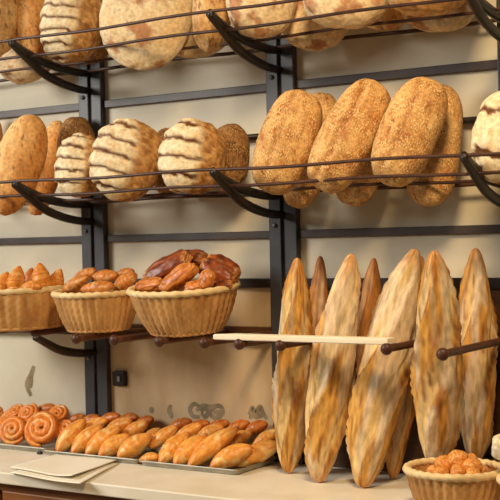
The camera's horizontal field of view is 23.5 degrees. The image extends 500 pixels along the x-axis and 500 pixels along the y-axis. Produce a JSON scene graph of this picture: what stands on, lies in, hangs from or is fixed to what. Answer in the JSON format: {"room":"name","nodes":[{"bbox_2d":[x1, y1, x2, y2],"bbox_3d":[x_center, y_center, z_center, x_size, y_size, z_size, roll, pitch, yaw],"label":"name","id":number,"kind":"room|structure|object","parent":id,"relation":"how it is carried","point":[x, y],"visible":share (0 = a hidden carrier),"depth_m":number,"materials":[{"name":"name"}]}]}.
{"room":"food shop","nodes":[
{"label":"food shop","id":0,"kind":"room"},
{"bbox_2d":[0,0,499,418],"bbox_3d":[-0.102,-0.084,3.948,7.600,3.300,0.120,-1,0,32],"label":"wall","id":1,"kind":"structure","parent":0,"point":[58,379],"depth_m":3.84,"materials":[{"name":"beige paint"}]},
{"bbox_2d":[0,103,78,118],"bbox_3d":[-1.294,-0.485,4.616,1.683,0.026,0.014,-1,0,32],"label":"wall rail","id":2,"kind":"object","parent":1,"relation":"attached to","point":[68,107],"visible":1,"depth_m":4.26,"materials":[{"name":"metal"}]},
{"bbox_2d":[0,236,81,244],"bbox_3d":[-1.284,-0.025,4.619,1.683,0.024,0.014,-1,0,32],"label":"wall rail","id":3,"kind":"object","parent":1,"relation":"attached to","point":[61,239],"visible":1,"depth_m":4.27,"materials":[{"name":"metal"}]},
{"bbox_2d":[11,325,83,334],"bbox_3d":[-1.156,0.283,4.532,1.383,0.040,0.035,-1,0,32],"label":"wall rail","id":4,"kind":"object","parent":1,"relation":"attached to","point":[29,331],"visible":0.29,"depth_m":4.20,"materials":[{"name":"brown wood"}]},
{"bbox_2d":[31,327,67,335],"bbox_3d":[-0.653,0.274,4.086,0.021,0.021,0.250,-1,0,32],"label":"wooden peg","id":5,"kind":"object","parent":4,"relation":"attached to","point":[57,330],"visible":0.52,"depth_m":4.04,"materials":[{"name":"brown wood"}]},
{"bbox_2d":[0,283,65,331],"bbox_3d":[-0.809,0.191,4.071,0.405,0.152,0.354,-1,0,37],"label":"wicker basket","id":6,"kind":"object","parent":5,"relation":"on","point":[21,309],"visible":0.77,"depth_m":3.91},
{"bbox_2d":[6,266,25,288],"bbox_3d":[-0.781,0.110,4.008,0.065,0.115,0.062,-1,0,20],"label":"croissant","id":7,"kind":"object","parent":6,"relation":"in","point":[16,279],"visible":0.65,"depth_m":3.99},
{"bbox_2d":[31,263,51,286],"bbox_3d":[-0.695,0.101,4.003,0.064,0.116,0.068,-1,0,-29],"label":"croissant","id":8,"kind":"object","parent":6,"relation":"in","point":[40,274],"visible":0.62,"depth_m":3.98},
{"bbox_2d":[78,62,111,427],"bbox_3d":[-0.545,-0.426,4.131,0.100,2.200,0.032,-1,0,32],"label":"upright","id":9,"kind":"object","parent":1,"relation":"attached to","point":[95,248],"visible":0.52,"depth_m":4.12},
{"bbox_2d":[33,334,97,356],"bbox_3d":[-0.613,0.317,4.002,0.027,0.098,0.308,-1,0,32],"label":"bracket","id":10,"kind":"object","parent":9,"relation":"attached to","point":[65,351],"visible":1,"depth_m":3.98,"materials":[{"name":"metal"}]},
{"bbox_2d":[103,84,265,107],"bbox_3d":[-0.220,-0.504,3.935,0.661,0.026,0.014,-1,0,32],"label":"wall rail","id":11,"kind":"object","parent":1,"relation":"attached to","point":[259,88],"visible":1,"depth_m":3.92,"materials":[{"name":"metal"}]},
{"bbox_2d":[106,231,268,241],"bbox_3d":[-0.210,-0.044,3.938,0.661,0.024,0.014,-1,0,32],"label":"wall rail","id":12,"kind":"object","parent":1,"relation":"attached to","point":[243,234],"visible":1,"depth_m":3.92,"materials":[{"name":"metal"}]},
{"bbox_2d":[112,278,269,287],"bbox_3d":[-0.208,0.108,3.936,0.661,0.030,0.020,-1,0,32],"label":"wall rail","id":13,"kind":"object","parent":1,"relation":"attached to","point":[244,282],"visible":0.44,"depth_m":3.79,"materials":[{"name":"metal"}]},
{"bbox_2d":[110,288,273,455],"bbox_3d":[-0.198,0.388,3.945,0.661,0.560,0.004,-1,0,32],"label":"wall panel","id":14,"kind":"object","parent":1,"relation":"attached to","point":[178,375],"visible":0.5,"depth_m":3.92,"materials":[{"name":"beige paint"}]},
{"bbox_2d":[112,370,127,386],"bbox_3d":[-0.445,0.438,4.090,0.056,0.052,0.026,-1,0,32],"label":"wall switch","id":15,"kind":"object","parent":14,"relation":"attached to","point":[119,378],"visible":1,"depth_m":4.08,"materials":[{"name":"black plastic"}]},
{"bbox_2d":[188,402,223,419],"bbox_3d":[-0.143,0.525,3.909,0.145,0.056,0.001,-1,0,32],"label":"painted lettering","id":16,"kind":"object","parent":14,"relation":"attached to","point":[208,408],"visible":0.99,"depth_m":3.91,"materials":[{"name":"grey paint"}]},
{"bbox_2d":[247,404,267,419],"bbox_3d":[0.024,0.513,3.803,0.078,0.050,0.001,-1,0,32],"label":"painted lettering","id":17,"kind":"object","parent":14,"relation":"attached to","point":[258,412],"visible":1,"depth_m":3.80,"materials":[{"name":"grey paint"}]},
{"bbox_2d":[130,324,270,338],"bbox_3d":[-0.209,0.266,3.931,0.661,0.040,0.035,-1,0,32],"label":"wall rail","id":18,"kind":"object","parent":1,"relation":"attached to","point":[231,329],"visible":0.24,"depth_m":3.80,"materials":[{"name":"brown wood"}]},
{"bbox_2d":[71,327,147,343],"bbox_3d":[-0.436,0.271,3.858,0.033,0.033,0.400,-1,0,32],"label":"wooden peg","id":19,"kind":"object","parent":18,"relation":"attached to","point":[76,338],"visible":0.83,"depth_m":3.79,"materials":[{"name":"brown wood"}]},
{"bbox_2d":[51,289,135,333],"bbox_3d":[-0.490,0.189,3.849,0.298,0.145,0.279,-1,0,10],"label":"wicker basket","id":20,"kind":"object","parent":19,"relation":"on","point":[80,312],"visible":0.85,"depth_m":3.75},
{"bbox_2d":[62,274,89,292],"bbox_3d":[-0.563,0.108,3.890,0.104,0.060,0.048,-1,0,24],"label":"bread roll","id":21,"kind":"object","parent":20,"relation":"in","point":[76,282],"visible":0.97,"depth_m":3.87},
{"bbox_2d":[80,281,114,292],"bbox_3d":[-0.474,0.118,3.749,0.127,0.044,0.048,-1,0,27],"label":"bread roll","id":22,"kind":"object","parent":20,"relation":"in","point":[96,286],"visible":0.91,"depth_m":3.73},
{"bbox_2d":[91,269,118,281],"bbox_3d":[-0.467,0.085,3.873,0.101,0.045,0.049,-1,0,35],"label":"bread roll","id":23,"kind":"object","parent":20,"relation":"in","point":[108,275],"visible":0.83,"depth_m":3.85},
{"bbox_2d":[113,272,137,290],"bbox_3d":[-0.392,0.100,3.771,0.064,0.065,0.081,-2,0,-34],"label":"bread roll","id":24,"kind":"object","parent":20,"relation":"in","point":[124,281],"visible":0.85,"depth_m":3.75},
{"bbox_2d":[109,332,155,345],"bbox_3d":[-0.310,0.269,3.778,0.033,0.033,0.400,-1,0,32],"label":"wooden peg","id":25,"kind":"object","parent":18,"relation":"attached to","point":[114,340],"visible":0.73,"depth_m":3.67,"materials":[{"name":"brown wood"}]},
{"bbox_2d":[154,329,227,346],"bbox_3d":[-0.167,0.266,3.687,0.033,0.033,0.400,-1,0,32],"label":"wooden peg","id":26,"kind":"object","parent":18,"relation":"attached to","point":[159,341],"visible":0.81,"depth_m":3.60,"materials":[{"name":"brown wood"}]},
{"bbox_2d":[126,277,239,337],"bbox_3d":[-0.201,0.172,3.626,0.354,0.171,0.327,-1,0,37],"label":"wicker basket","id":27,"kind":"object","parent":26,"relation":"on","point":[180,313],"visible":0.88,"depth_m":3.51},
{"bbox_2d":[134,276,162,291],"bbox_3d":[-0.305,0.108,3.653,0.124,0.056,0.053,-1,0,39],"label":"pastry","id":28,"kind":"object","parent":27,"relation":"in","point":[150,284],"visible":0.7,"depth_m":3.63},
{"bbox_2d":[142,249,192,278],"bbox_3d":[-0.255,0.052,3.695,0.165,0.108,0.069,-1,0,23],"label":"pastry","id":29,"kind":"object","parent":27,"relation":"in","point":[163,266],"visible":0.7,"depth_m":3.67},
{"bbox_2d":[158,263,198,291],"bbox_3d":[-0.210,0.086,3.576,0.127,0.097,0.058,-1,0,16],"label":"pastry","id":30,"kind":"object","parent":27,"relation":"in","point":[183,273],"visible":0.92,"depth_m":3.55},
{"bbox_2d":[186,249,207,266],"bbox_3d":[-0.186,0.032,3.732,0.118,0.069,0.069,-1,0,29],"label":"pastry","id":31,"kind":"object","parent":27,"relation":"in","point":[198,255],"visible":0.28,"depth_m":3.70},
{"bbox_2d":[197,269,215,288],"bbox_3d":[-0.127,0.086,3.514,0.060,0.064,0.038,-1,0,31],"label":"pastry","id":32,"kind":"object","parent":27,"relation":"in","point":[207,277],"visible":0.94,"depth_m":3.50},
{"bbox_2d":[198,254,240,282],"bbox_3d":[-0.091,0.060,3.576,0.128,0.097,0.080,-1,0,22],"label":"pastry","id":33,"kind":"object","parent":27,"relation":"in","point":[223,267],"visible":0.87,"depth_m":3.56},
{"bbox_2d":[199,330,272,348],"bbox_3d":[-0.031,0.264,3.601,0.033,0.033,0.400,-1,0,32],"label":"wooden peg","id":34,"kind":"object","parent":18,"relation":"attached to","point":[204,343],"visible":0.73,"depth_m":3.47,"materials":[{"name":"brown wood"}]},
{"bbox_2d":[265,34,303,464],"bbox_3d":[0.098,-0.437,3.724,0.100,2.200,0.032,-1,0,32],"label":"upright","id":35,"kind":"object","parent":1,"relation":"attached to","point":[284,240],"visible":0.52,"depth_m":3.72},
{"bbox_2d":[0,116,499,224],"bbox_3d":[-0.081,-0.227,3.611,4.800,0.270,0.401,-1,0,32],"label":"rack","id":36,"kind":"object","parent":35,"relation":"attached to","point":[234,190],"visible":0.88,"depth_m":3.49,"materials":[{"name":"metal"}]},
{"bbox_2d":[0,114,47,215],"bbox_3d":[-0.770,-0.283,3.981,0.200,0.337,0.108,-1,0,-12],"label":"loaf","id":37,"kind":"object","parent":36,"relation":"on","point":[24,146],"visible":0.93,"depth_m":3.94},
{"bbox_2d":[26,121,62,215],"bbox_3d":[-0.696,-0.282,4.113,0.147,0.325,0.089,-1,0,-17],"label":"loaf","id":38,"kind":"object","parent":36,"relation":"on","point":[48,171],"visible":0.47,"depth_m":4.08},
{"bbox_2d":[54,133,98,197],"bbox_3d":[-0.547,-0.274,3.867,0.172,0.210,0.113,-1,0,4],"label":"round loaf","id":39,"kind":"object","parent":36,"relation":"on","point":[74,152],"visible":0.75,"depth_m":3.83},
{"bbox_2d":[57,117,95,149],"bbox_3d":[-0.592,-0.351,4.076,0.135,0.207,0.085,-1,0,5],"label":"round loaf","id":40,"kind":"object","parent":36,"relation":"on","point":[71,125],"visible":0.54,"depth_m":4.06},
{"bbox_2d":[88,118,161,201],"bbox_3d":[-0.387,-0.282,3.747,0.238,0.265,0.134,-1,0,7],"label":"round loaf","id":41,"kind":"object","parent":36,"relation":"on","point":[123,146],"visible":0.91,"depth_m":3.70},
{"bbox_2d":[154,127,172,192],"bbox_3d":[-0.265,-0.284,3.850,0.119,0.221,0.095,-1,0,1],"label":"round loaf","id":42,"kind":"object","parent":36,"relation":"on","point":[160,182],"visible":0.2,"depth_m":3.83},
{"bbox_2d":[158,118,225,193],"bbox_3d":[-0.176,-0.282,3.612,0.204,0.231,0.134,-1,0,10],"label":"round loaf","id":43,"kind":"object","parent":36,"relation":"on","point":[191,143],"visible":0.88,"depth_m":3.57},
{"bbox_2d":[217,123,249,183],"bbox_3d":[-0.066,-0.291,3.700,0.131,0.200,0.094,-1,0,5],"label":"round loaf","id":44,"kind":"object","parent":36,"relation":"on","point":[237,140],"visible":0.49,"depth_m":3.67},
{"bbox_2d":[251,89,322,194],"bbox_3d":[0.107,-0.310,3.440,0.210,0.302,0.132,-1,0,-8],"label":"loaf","id":45,"kind":"object","parent":36,"relation":"on","point":[287,135],"visible":0.94,"depth_m":3.39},
{"bbox_2d":[283,92,335,208],"bbox_3d":[0.179,-0.296,3.554,0.176,0.346,0.105,-1,0,-16],"label":"loaf","id":46,"kind":"object","parent":36,"relation":"on","point":[299,199],"visible":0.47,"depth_m":3.52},
{"bbox_2d":[307,78,390,193],"bbox_3d":[0.277,-0.317,3.331,0.242,0.321,0.129,-1,0,-7],"label":"loaf","id":47,"kind":"object","parent":36,"relation":"on","point":[349,130],"visible":0.88,"depth_m":3.28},
{"bbox_2d":[336,155,379,206],"bbox_3d":[0.335,-0.288,3.460,0.190,0.326,0.104,-1,0,-15],"label":"loaf","id":48,"kind":"object","parent":36,"relation":"on","point":[352,196],"visible":0.31,"depth_m":3.42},
{"bbox_2d":[371,77,447,186],"bbox_3d":[0.429,-0.319,3.233,0.213,0.300,0.130,-1,0,-4],"label":"loaf","id":49,"kind":"object","parent":36,"relation":"on","point":[413,120],"visible":0.94,"depth_m":3.18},
{"bbox_2d":[406,85,462,205],"bbox_3d":[0.512,-0.294,3.341,0.166,0.344,0.107,-1,0,6],"label":"loaf","id":50,"kind":"object","parent":36,"relation":"on","point":[449,140],"visible":0.56,"depth_m":3.30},
{"bbox_2d":[471,91,499,183],"bbox_3d":[0.662,-0.290,3.083,0.183,0.244,0.137,-1,0,17],"label":"round loaf","id":51,"kind":"object","parent":36,"relation":"on","point":[486,128],"visible":0.88,"depth_m":3.05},
{"bbox_2d":[0,0,499,94],"bbox_3d":[-0.091,-0.675,3.608,4.800,0.270,0.401,-1,0,32],"label":"rack","id":52,"kind":"object","parent":35,"relation":"attached to","point":[481,9],"visible":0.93,"depth_m":3.53,"materials":[{"name":"metal"}]},
{"bbox_2d":[0,0,17,56],"bbox_3d":[-0.854,-0.795,4.035,0.157,0.300,0.144,-1,0,11],"label":"bread loaf","id":53,"kind":"object","parent":52,"relation":"on","point":[8,8],"visible":0.83,"depth_m":3.99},
{"bbox_2d":[0,37,52,84],"bbox_3d":[-0.784,-0.686,4.155,0.208,0.226,0.095,-1,0,9],"label":"round loaf","id":54,"kind":"object","parent":52,"relation":"on","point":[25,76],"visible":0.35,"depth_m":4.12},
{"bbox_2d":[17,0,44,56],"bbox_3d":[-0.732,-0.778,4.053,0.117,0.270,0.113,-1,0,14],"label":"bread loaf","id":55,"kind":"object","parent":52,"relation":"on","point":[29,19],"visible":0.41,"depth_m":4.00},
{"bbox_2d":[39,0,101,62],"bbox_3d":[-0.574,-0.730,3.858,0.207,0.260,0.135,-1,0,-5],"label":"round loaf","id":56,"kind":"object","parent":52,"relation":"on","point":[57,16],"visible":0.93,"depth_m":3.81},
{"bbox_2d":[80,0,108,64],"bbox_3d":[-0.525,-0.750,4.007,0.152,0.267,0.097,-1,0,5],"label":"round loaf","id":57,"kind":"object","parent":52,"relation":"on","point":[102,53],"visible":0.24,"depth_m":3.97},
{"bbox_2d":[99,0,192,69],"bbox_3d":[-0.323,-0.720,3.709,0.294,0.333,0.118,-1,0,4],"label":"round loaf","id":58,"kind":"object","parent":52,"relation":"on","point":[146,55],"visible":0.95,"depth_m":3.66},
{"bbox_2d":[177,0,230,58],"bbox_3d":[-0.172,-0.718,3.765,0.225,0.238,0.098,-1,0,3],"label":"round loaf","id":59,"kind":"object","parent":52,"relation":"on","point":[190,53],"visible":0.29,"depth_m":3.74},
{"bbox_2d":[192,0,229,51],"bbox_3d":[-0.114,-0.728,3.568,0.120,0.281,0.114,-1,0,-5],"label":"bread loaf","id":60,"kind":"object","parent":52,"relation":"on","point":[208,42],"visible":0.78,"depth_m":3.52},
{"bbox_2d":[225,0,296,38],"bbox_3d":[0.033,-0.745,3.474,0.212,0.266,0.130,-1,0,3],"label":"round loaf","id":61,"kind":"object","parent":52,"relation":"on","point":[281,12],"visible":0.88,"depth_m":3.43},
{"bbox_2d":[281,1,347,50],"bbox_3d":[0.188,-0.700,3.543,0.216,0.225,0.093,-1,0,5],"label":"round loaf","id":62,"kind":"object","parent":52,"relation":"on","point":[324,40],"visible":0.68,"depth_m":3.51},
{"bbox_2d":[303,0,389,28],"bbox_3d":[0.265,-0.723,3.328,0.246,0.223,0.129,-1,0,6],"label":"bread loaf","id":63,"kind":"object","parent":52,"relation":"on","point":[358,20],"visible":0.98,"depth_m":3.29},
{"bbox_2d":[366,4,406,30],"bbox_3d":[0.383,-0.735,3.442,0.174,0.217,0.095,-1,0,3],"label":"bread loaf","id":64,"kind":"object","parent":52,"relation":"on","point":[390,14],"visible":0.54,"depth_m":3.41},
{"bbox_2d":[388,0,465,16],"bbox_3d":[0.475,-0.727,3.194,0.238,0.213,0.129,-1,0,3],"label":"bread loaf","id":65,"kind":"object","parent":52,"relation":"on","point":[437,9],"visible":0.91,"depth_m":3.17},
{"bbox_2d":[402,0,473,31],"bbox_3d":[0.529,-0.701,3.328,0.223,0.192,0.093,-1,0,6],"label":"bread loaf","id":66,"kind":"object","parent":52,"relation":"on","point":[454,23],"visible":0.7,"depth_m":3.30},
{"bbox_2d":[296,59,497,88],"bbox_3d":[0.420,-0.515,3.528,0.656,0.026,0.014,-1,0,32],"label":"wall rail","id":67,"kind":"object","parent":1,"relation":"attached to","point":[488,64],"visible":0.99,"depth_m":3.50,"materials":[{"name":"metal"}]},
{"bbox_2d":[299,224,499,237],"bbox_3d":[0.430,-0.055,3.531,0.656,0.024,0.014,-1,0,32],"label":"wall rail","id":68,"kind":"object","parent":1,"relation":"attached to","point":[461,229],"visible":1,"depth_m":3.51,"materials":[{"name":"metal"}]},
{"bbox_2d":[304,289,499,473],"bbox_3d":[0.441,0.387,3.535,0.656,0.540,0.012,-1,0,32],"label":"wood panel","id":69,"kind":"object","parent":1,"relation":"attached to","point":[414,451],"visible":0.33,"depth_m":3.50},
{"bbox_3d":[0.432,0.267,3.525,0.656,0.040,0.035,-1,0,32],"label":"wall rail","id":70,"kind":"object","parent":69,"relation":"attached to","visible":0},
{"bbox_2d":[234,339,274,349],"bbox_3d":[0.070,0.262,3.537,0.033,0.033,0.400,-1,0,32],"label":"wooden peg","id":71,"kind":"object","parent":70,"relation":"attached to","point":[239,344],"visible":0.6,"depth_m":3.39,"materials":[{"name":"brown wood"}]},
{"bbox_2d":[275,340,311,350],"bbox_3d":[0.184,0.260,3.465,0.033,0.033,0.400,-1,0,32],"label":"wooden peg","id":72,"kind":"object","parent":70,"relation":"attached to","point":[280,345],"visible":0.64,"depth_m":3.32,"materials":[{"name":"brown wood"}]},
{"bbox_2d":[213,333,394,344],"bbox_3d":[0.139,0.243,3.294,0.550,0.016,0.047,-1,0,32],"label":"board","id":73,"kind":"object","parent":72,"relation":"on","point":[232,336],"visible":1,"depth_m":3.26,"materials":[{"name":"beige wood"}]},
{"bbox_2d":[380,340,414,354],"bbox_3d":[0.456,0.255,3.291,0.033,0.033,0.400,-1,0,32],"label":"wooden peg","id":74,"kind":"object","parent":70,"relation":"attached to","point":[386,348],"visible":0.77,"depth_m":3.16,"materials":[{"name":"brown wood"}]},
{"bbox_2d":[306,278,499,287],"bbox_3d":[0.432,0.097,3.530,0.656,0.030,0.020,-1,0,32],"label":"wall rail","id":75,"kind":"object","parent":1,"relation":"attached to","point":[493,282],"visible":0.02,"depth_m":3.42,"materials":[{"name":"metal"}]},
{"bbox_2d":[496,0,499,90],"bbox_3d":[0.736,-0.448,3.318,0.100,2.200,0.032,-1,0,32],"label":"upright","id":76,"kind":"object","parent":1,"relation":"attached to","point":[497,1],"visible":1,"depth_m":3.33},
{"bbox_2d":[436,338,499,360],"bbox_3d":[0.598,0.253,3.151,0.033,0.033,0.485,-1,0,32],"label":"wooden peg","id":77,"kind":"object","parent":76,"relation":"attached to","point":[442,354],"visible":1,"depth_m":3.06,"materials":[{"name":"brown wood"}]},
{"bbox_3d":[-1.538,1.638,1.637,7.600,0.050,5.620,-1,0,32],"label":"floor","id":78,"kind":"structure","parent":0,"visible":0},
{"bbox_2d":[0,483,131,499],"bbox_3d":[0.090,1.134,3.470,5.500,0.863,0.513,-1,0,32],"label":"base cabinet","id":79,"kind":"object","parent":78,"relation":"on","point":[7,492],"visible":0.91,"depth_m":3.63,"materials":[{"name":"brown wood"}]},
{"bbox_2d":[0,448,499,499],"bbox_3d":[0.078,0.683,3.464,5.600,0.036,0.529,-1,0,32],"label":"countertop","id":80,"kind":"structure","parent":79,"relation":"on","point":[139,481],"depth_m":3.46,"materials":[{"name":"stone"}]},
{"bbox_2d":[0,436,57,452],"bbox_3d":[-0.802,0.670,4.188,0.418,0.018,0.200,-1,0,32],"label":"baking tray","id":81,"kind":"object","parent":80,"relation":"on","point":[24,446],"visible":0.42,"depth_m":4.09,"materials":[{"name":"metal"}]},
{"bbox_2d":[0,416,25,444],"bbox_3d":[-0.820,0.627,4.155,0.102,0.099,0.061,-1,0,23],"label":"pastry","id":82,"kind":"object","parent":81,"relation":"on","point":[12,428],"visible":1,"depth_m":4.14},
{"bbox_2d":[18,403,38,422],"bbox_3d":[-0.775,0.573,4.197,0.080,0.071,0.057,-1,0,13],"label":"pastry","id":83,"kind":"object","parent":81,"relation":"on","point":[26,411],"visible":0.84,"depth_m":4.19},
{"bbox_2d":[24,411,59,447],"bbox_3d":[-0.709,0.613,4.092,0.126,0.123,0.075,-1,0,25],"label":"pastry","id":84,"kind":"object","parent":81,"relation":"on","point":[42,427],"visible":0.98,"depth_m":4.07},
{"bbox_2d":[48,404,68,421],"bbox_3d":[-0.665,0.569,4.155,0.081,0.063,0.063,-1,0,34],"label":"pastry","id":85,"kind":"object","parent":81,"relation":"on","point":[61,412],"visible":0.73,"depth_m":4.14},
{"bbox_2d":[10,462,118,483],"bbox_3d":[-0.552,0.673,3.687,0.364,0.006,0.338,-1,0,32],"label":"paper sheet","id":86,"kind":"object","parent":80,"relation":"on","point":[81,477],"visible":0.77,"depth_m":3.60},
{"bbox_2d":[11,454,115,475],"bbox_3d":[-0.576,0.666,3.727,0.318,0.011,0.300,-1,0,32],"label":"paper sheet","id":87,"kind":"object","parent":86,"relation":"on","point":[57,464],"visible":1,"depth_m":3.73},
{"bbox_2d":[44,446,161,463],"bbox_3d":[-0.459,0.664,3.953,0.394,0.018,0.230,-1,0,32],"label":"baking tray","id":88,"kind":"object","parent":80,"relation":"on","point":[51,451],"visible":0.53,"depth_m":3.90,"materials":[{"name":"metal"}]},
{"bbox_2d":[55,418,85,451],"bbox_3d":[-0.607,0.620,4.014,0.112,0.106,0.072,-2,1,-45],"label":"roll","id":89,"kind":"object","parent":88,"relation":"on","point":[65,439],"visible":0.82,"depth_m":3.99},
{"bbox_2d":[71,424,102,452],"bbox_3d":[-0.542,0.625,3.978,0.112,0.092,0.070,-1,0,-16],"label":"roll","id":90,"kind":"object","parent":88,"relation":"on","point":[81,440],"visible":0.7,"depth_m":3.95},
{"bbox_2d":[85,425,121,454],"bbox_3d":[-0.482,0.623,3.937,0.122,0.094,0.075,-1,0,-8],"label":"roll","id":91,"kind":"object","parent":88,"relation":"on","point":[94,444],"visible":0.77,"depth_m":3.91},
{"bbox_2d":[98,433,129,456],"bbox_3d":[-0.447,0.633,3.891,0.107,0.073,0.065,-2,0,-35],"label":"roll","id":92,"kind":"object","parent":88,"relation":"on","point":[110,447],"visible":0.82,"depth_m":3.87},
{"bbox_2d":[107,417,132,433],"bbox_3d":[-0.439,0.592,4.007,0.106,0.069,0.060,-1,0,16],"label":"roll","id":93,"kind":"object","parent":88,"relation":"on","point":[123,422],"visible":0.54,"depth_m":3.98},
{"bbox_2d":[117,433,152,458],"bbox_3d":[-0.371,0.628,3.844,0.117,0.081,0.076,-1,0,-12],"label":"roll","id":94,"kind":"object","parent":88,"relation":"on","point":[136,444],"visible":1,"depth_m":3.82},
{"bbox_2d":[122,420,147,435],"bbox_3d":[-0.378,0.596,3.967,0.095,0.067,0.061,-1,0,23],"label":"roll","id":95,"kind":"object","parent":88,"relation":"on","point":[139,426],"visible":0.62,"depth_m":3.94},
{"bbox_2d":[149,425,177,448],"bbox_3d":[-0.280,0.602,3.866,0.094,0.073,0.058,-1,0,-14],"label":"roll","id":96,"kind":"object","parent":88,"relation":"on","point":[165,433],"visible":0.91,"depth_m":3.84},
{"bbox_2d":[140,456,276,474],"bbox_3d":[-0.130,0.658,3.738,0.368,0.018,0.240,-1,0,32],"label":"baking tray","id":97,"kind":"object","parent":80,"relation":"on","point":[205,467],"visible":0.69,"depth_m":3.65,"materials":[{"name":"metal"}]},
{"bbox_2d":[158,432,189,462],"bbox_3d":[-0.247,0.620,3.764,0.070,0.092,0.115,-1,1,45],"label":"roll","id":98,"kind":"object","parent":97,"relation":"on","point":[167,451],"visible":0.77,"depth_m":3.74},
{"bbox_2d":[176,423,201,436],"bbox_3d":[-0.199,0.589,3.842,0.099,0.071,0.058,-1,0,9],"label":"roll","id":99,"kind":"object","parent":97,"relation":"on","point":[193,428],"visible":0.6,"depth_m":3.82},
{"bbox_2d":[173,433,208,464],"bbox_3d":[-0.193,0.619,3.726,0.120,0.093,0.076,-2,1,-42],"label":"roll","id":100,"kind":"object","parent":97,"relation":"on","point":[185,449],"visible":0.83,"depth_m":3.70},
{"bbox_2d":[187,426,239,465],"bbox_3d":[-0.117,0.604,3.700,0.166,0.120,0.073,-1,0,-12],"label":"roll","id":101,"kind":"object","parent":97,"relation":"on","point":[214,443],"visible":0.95,"depth_m":3.67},
{"bbox_2d":[210,443,252,468],"bbox_3d":[-0.056,0.625,3.643,0.132,0.076,0.073,-1,0,3],"label":"roll","id":102,"kind":"object","parent":97,"relation":"on","point":[233,454],"visible":0.95,"depth_m":3.62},
{"bbox_2d":[225,430,251,447],"bbox_3d":[-0.042,0.593,3.739,0.104,0.064,0.056,-1,0,7],"label":"roll","id":103,"kind":"object","parent":97,"relation":"on","point":[242,436],"visible":0.5,"depth_m":3.71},
{"bbox_2d":[235,440,276,466],"bbox_3d":[0.024,0.622,3.673,0.144,0.078,0.071,-1,0,0],"label":"roll","id":104,"kind":"object","parent":97,"relation":"on","point":[262,450],"visible":0.77,"depth_m":3.64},
{"bbox_2d":[253,429,275,442],"bbox_3d":[0.053,0.580,3.696,0.095,0.060,0.051,-1,0,3],"label":"roll","id":105,"kind":"object","parent":104,"relation":"on","point":[269,434],"visible":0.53,"depth_m":3.68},
{"bbox_2d":[245,420,267,434],"bbox_3d":[0.024,0.555,3.755,0.076,0.048,0.050,-1,0,36],"label":"roll","id":106,"kind":"object","parent":97,"relation":"on","point":[256,427],"visible":0.85,"depth_m":3.74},
{"bbox_2d":[271,258,312,472],"bbox_3d":[0.122,0.342,3.495,0.118,0.641,0.169,-1,0,-9],"label":"baguette","id":107,"kind":"object","parent":80,"relation":"on","point":[290,380],"visible":0.77,"depth_m":3.46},
{"bbox_2d":[309,256,327,345],"bbox_3d":[0.201,0.332,3.596,0.095,0.627,0.073,-1,0,-14],"label":"baguette","id":108,"kind":"object","parent":80,"relation":"on","point":[318,290],"visible":0.3,"depth_m":3.58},
{"bbox_2d":[304,254,360,481],"bbox_3d":[0.235,0.336,3.385,0.175,0.650,0.118,-1,0,16],"label":"baguette","id":109,"kind":"object","parent":80,"relation":"on","point":[332,368],"visible":0.96,"depth_m":3.35,"materials":[{"name":"food"}]},
{"bbox_2d":[355,258,381,381],"bbox_3d":[0.338,0.340,3.504,0.113,0.633,0.075,-1,0,13],"label":"baguette","id":110,"kind":"object","parent":80,"relation":"on","point":[371,286],"visible":0.23,"depth_m":3.48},
{"bbox_2d":[345,249,420,487],"bbox_3d":[0.372,0.328,3.337,0.222,0.661,0.121,-1,0,-3],"label":"baguette","id":111,"kind":"object","parent":80,"relation":"on","point":[376,401],"visible":0.93,"depth_m":3.30,"materials":[{"name":"food"}]},
{"bbox_2d":[386,256,424,478],"bbox_3d":[0.445,0.337,3.419,0.125,0.639,0.072,-1,0,23],"label":"baguette","id":112,"kind":"object","parent":80,"relation":"on","point":[397,449],"visible":0.3,"depth_m":3.41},
{"bbox_2d":[402,457,499,499],"bbox_3d":[0.520,0.601,3.040,0.266,0.114,0.256,-1,0,36],"label":"wicker basket","id":113,"kind":"object","parent":80,"relation":"on","point":[423,485],"visible":0.85,"depth_m":2.94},
{"bbox_3d":[0.563,0.617,3.009,0.064,0.050,0.052,18,10,26],"label":"bread chunk","id":114,"kind":"object","parent":113,"relation":"in","visible":0},
{"bbox_2d":[462,457,482,472],"bbox_3d":[0.556,0.540,2.996,0.054,0.042,0.042,-1,0,-28],"label":"bread chunk","id":115,"kind":"object","parent":114,"relation":"on","point":[470,462],"visible":0.66,"depth_m":2.98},
{"label":"bread chunk","id":116,"kind":"object","parent":113,"relation":"in","visible":0},
{"bbox_2d":[447,450,468,466],"bbox_3d":[0.525,0.530,3.034,0.051,0.053,0.068,-1,0,-1],"label":"bread chunk","id":117,"kind":"object","parent":116,"relation":"on","point":[455,456],"visible":0.7,"depth_m":3.01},
{"bbox_2d":[482,458,499,461],"bbox_3d":[0.591,0.621,3.288,0.204,0.068,0.233,-1,0,32],"label":"wooden box","id":118,"kind":"object","parent":80,"relation":"on","point":[491,459],"visible":0.02,"depth_m":3.35,"materials":[{"name":"brown wood"}]},
{"bbox_2d":[410,251,464,457],"bbox_3d":[0.491,0.295,3.168,0.143,0.588,0.189,-1,0,13],"label":"baguette","id":119,"kind":"object","parent":118,"relation":"on","point":[437,390],"visible":0.9,"depth_m":3.12,"materials":[{"name":"food"}]},
{"bbox_2d":[458,248,497,458],"bbox_3d":[0.624,0.289,3.308,0.123,0.590,0.091,-1,0,10],"label":"baguette","id":120,"kind":"object","parent":118,"relation":"on","point":[478,317],"visible":0.77,"depth_m":3.28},
{"bbox_2d":[496,473,499,483],"bbox_3d":[0.710,0.599,2.884,0.232,0.113,0.223,-1,0,36],"label":"wicker basket","id":121,"kind":"object","parent":80,"relation":"on","point":[498,475],"visible":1,"depth_m":2.89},
{"bbox_2d":[491,434,499,459],"bbox_3d":[0.634,0.480,2.934,0.078,0.079,0.094,-1,1,41],"label":"roll","id":122,"kind":"object","parent":121,"relation":"on","point":[495,451],"visible":1,"depth_m":2.91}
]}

